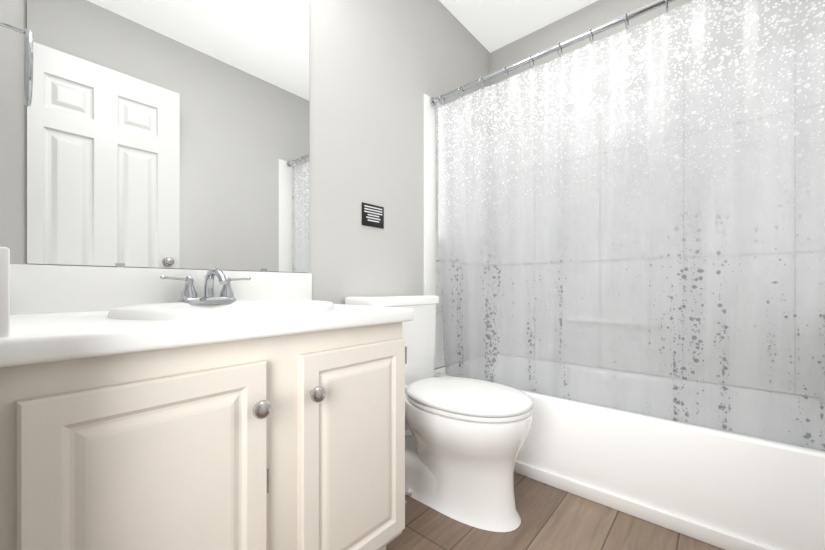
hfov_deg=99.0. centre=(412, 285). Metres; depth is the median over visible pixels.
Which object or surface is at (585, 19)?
wall
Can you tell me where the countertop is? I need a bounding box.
[0,302,413,367]
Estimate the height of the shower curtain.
1.651 m
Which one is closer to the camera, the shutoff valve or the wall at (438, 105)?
the shutoff valve
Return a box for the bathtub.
[434,366,824,549]
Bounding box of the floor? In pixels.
[386,472,723,549]
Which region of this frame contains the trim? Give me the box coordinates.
[424,94,435,368]
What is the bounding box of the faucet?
[159,267,251,305]
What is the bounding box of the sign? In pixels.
[362,202,383,228]
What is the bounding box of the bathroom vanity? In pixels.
[0,247,413,549]
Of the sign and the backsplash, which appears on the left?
the backsplash
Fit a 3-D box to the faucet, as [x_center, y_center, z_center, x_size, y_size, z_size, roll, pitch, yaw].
[-0.571,-0.001,1.016,0.143,0.107,0.246,0,0,41]
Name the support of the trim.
attached to the wall at (378, 69)
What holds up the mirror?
attached to the wall at (378, 69)
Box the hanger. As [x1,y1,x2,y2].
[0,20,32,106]
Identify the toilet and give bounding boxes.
[345,295,533,531]
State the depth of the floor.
1.20 m
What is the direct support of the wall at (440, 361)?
attached to the wall at (378, 69)
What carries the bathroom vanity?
on the floor
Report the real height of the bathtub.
0.360 m
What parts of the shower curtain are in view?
rail rod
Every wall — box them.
[0,0,489,429]
[436,102,442,259]
[436,261,444,367]
[490,0,692,85]
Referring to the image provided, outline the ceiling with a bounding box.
[439,0,597,52]
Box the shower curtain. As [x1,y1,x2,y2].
[430,0,824,450]
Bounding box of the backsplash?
[0,263,311,316]
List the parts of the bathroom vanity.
door, knob, knob, door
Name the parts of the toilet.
tank, bowl, seat, lid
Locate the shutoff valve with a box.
[405,429,411,435]
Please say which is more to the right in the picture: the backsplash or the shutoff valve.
the shutoff valve
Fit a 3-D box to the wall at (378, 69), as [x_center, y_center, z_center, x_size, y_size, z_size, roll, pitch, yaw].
[-0.239,-0.415,1.692,0.120,2.500,2.520,0,0,41]
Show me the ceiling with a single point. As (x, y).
(490, 26)
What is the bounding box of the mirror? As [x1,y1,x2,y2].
[27,0,308,272]
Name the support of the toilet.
on the floor

